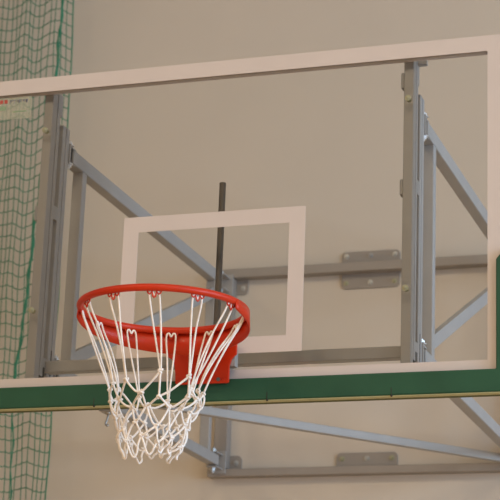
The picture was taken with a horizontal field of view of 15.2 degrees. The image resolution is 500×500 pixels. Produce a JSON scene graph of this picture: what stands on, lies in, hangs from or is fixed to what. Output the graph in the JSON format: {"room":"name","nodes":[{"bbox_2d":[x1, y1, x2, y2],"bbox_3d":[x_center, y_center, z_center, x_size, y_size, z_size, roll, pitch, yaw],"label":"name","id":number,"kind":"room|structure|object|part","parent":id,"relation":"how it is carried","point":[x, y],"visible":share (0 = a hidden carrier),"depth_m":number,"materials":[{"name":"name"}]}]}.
{"room":"sports hall","nodes":[
{"label":"sports hall","id":0,"kind":"room"},
{"bbox_2d":[0,0,499,499],"bbox_3d":[0.514,0.203,7.584,18.400,7.800,0.200,-4,-18,18],"label":"wall","id":1,"kind":"structure","parent":0,"point":[329,142],"depth_m":7.76,"materials":[{"name":"beige paint"}]},
{"bbox_2d":[25,61,499,478],"bbox_3d":[0.186,0.180,6.593,1.290,1.015,1.812,-4,-18,18],"label":"support frame","id":2,"kind":"object","parent":1,"relation":"attached to","point":[423,150],"visible":0.69,"depth_m":6.15,"materials":[{"name":"grey paint"}]},
{"bbox_3d":[-0.385,0.611,6.700,0.040,0.042,1.543,-4,-18,18],"label":"arm","id":3,"kind":"part","parent":2,"relation":"part of","materials":[{"name":"grey paint"}]},
{"bbox_3d":[-0.366,-0.094,6.889,0.040,0.048,1.493,-4,-18,18],"label":"arm","id":4,"kind":"part","parent":2,"relation":"part of","materials":[{"name":"grey paint"}]},
{"bbox_3d":[-0.100,0.497,7.567,0.056,0.783,0.050,-4,-18,18],"label":"wall post","id":5,"kind":"part","parent":2,"relation":"part of","materials":[{"name":"grey metal"}]},
{"bbox_3d":[-0.057,0.852,7.463,0.050,0.065,0.008,-4,-18,18],"label":"fixing plate","id":6,"kind":"part","parent":2,"relation":"part of","materials":[{"name":"brown paint"}]},
{"bbox_3d":[-0.030,0.151,7.675,0.050,0.068,0.008,-4,-18,18],"label":"fixing plate","id":7,"kind":"part","parent":2,"relation":"part of","materials":[{"name":"brown paint"}]},
{"bbox_2d":[0,34,499,426],"bbox_3d":[-0.105,-0.038,5.751,1.870,1.147,0.105,-4,-18,18],"label":"basketball backboard","id":8,"kind":"object","parent":2,"relation":"attached to","point":[469,378],"visible":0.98,"depth_m":5.63,"materials":[{"name":"clear glass"}]},
{"bbox_2d":[0,106,26,111],"bbox_3d":[-0.789,-0.456,6.090,0.140,0.024,0.001,-4,-18,18],"label":"print","id":9,"kind":"object","parent":8,"relation":"attached to","point":[3,108],"depth_m":6.09},
{"bbox_2d":[10,99,27,103],"bbox_3d":[-0.750,-0.483,6.085,0.063,0.012,0.001,-4,-18,18],"label":"print","id":10,"kind":"object","parent":8,"relation":"on","point":[18,101],"depth_m":6.08},
{"bbox_3d":[-0.435,0.494,5.732,0.040,0.005,0.044,-4,-18,18],"label":"hook plate","id":11,"kind":"part","parent":8,"relation":"part of","materials":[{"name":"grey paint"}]},
{"bbox_2d":[77,283,249,384],"bbox_3d":[-0.226,0.248,5.329,0.493,0.147,0.618,-4,-18,18],"label":"basketball hoop","id":12,"kind":"object","parent":8,"relation":"attached to","point":[145,334],"visible":0.9,"depth_m":5.48,"materials":[{"name":"orange paint"}]},
{"bbox_2d":[82,291,243,463],"bbox_3d":[-0.252,0.383,5.225,0.454,0.432,0.454,5,-17,-10],"label":"net","id":13,"kind":"object","parent":12,"relation":"hanging from","point":[186,423],"visible":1,"depth_m":5.17,"materials":[{"name":"white fabric"}]},
{"bbox_3d":[-0.146,0.334,5.579,0.223,0.133,0.010,-4,-18,18],"label":"mounting plate","id":14,"kind":"part","parent":12,"relation":"part of","materials":[{"name":"red paint"}]},
{"bbox_3d":[-0.104,-0.085,5.762,1.798,1.048,0.024,-4,-18,18],"label":"edge frame","id":15,"kind":"part","parent":8,"relation":"part of","materials":[{"name":"white paint"}]},
{"bbox_3d":[0.448,0.855,7.262,1.290,0.031,0.050,-4,-18,18],"label":"wall rail","id":16,"kind":"part","parent":2,"relation":"part of","materials":[{"name":"grey metal"}]},
{"bbox_3d":[0.478,0.069,7.500,1.290,0.038,0.050,-4,-18,18],"label":"wall rail","id":17,"kind":"part","parent":2,"relation":"part of","materials":[{"name":"grey metal"}]},
{"bbox_3d":[0.455,0.821,7.294,0.246,0.065,0.008,-4,-18,18],"label":"fixing plate","id":18,"kind":"part","parent":2,"relation":"part of","materials":[{"name":"brown paint"}]},
{"bbox_3d":[0.485,0.078,7.518,0.240,0.154,0.008,-4,-18,18],"label":"fixing plate","id":19,"kind":"part","parent":2,"relation":"part of","materials":[{"name":"brown paint"}]},
{"bbox_3d":[0.771,-0.164,6.514,0.040,0.048,1.493,-4,-18,18],"label":"arm","id":20,"kind":"part","parent":2,"relation":"part of","materials":[{"name":"grey paint"}]},
{"bbox_3d":[0.753,0.541,6.325,0.040,0.042,1.543,-4,-18,18],"label":"arm","id":21,"kind":"part","parent":2,"relation":"part of","materials":[{"name":"grey paint"}]},
{"bbox_3d":[-1.565,-5.441,2.329,18.000,0.200,13.850,-4,-18,18],"label":"ceiling","id":22,"kind":"structure","parent":0,"visible":0},
{"bbox_2d":[0,0,73,499],"bbox_3d":[-1.677,0.195,8.011,1.980,7.299,0.105,-4,-18,18],"label":"netting","id":23,"kind":"object","parent":22,"relation":"hanging from","point":[58,46],"visible":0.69,"depth_m":7.89,"materials":[{"name":"green fabric"}]}
]}

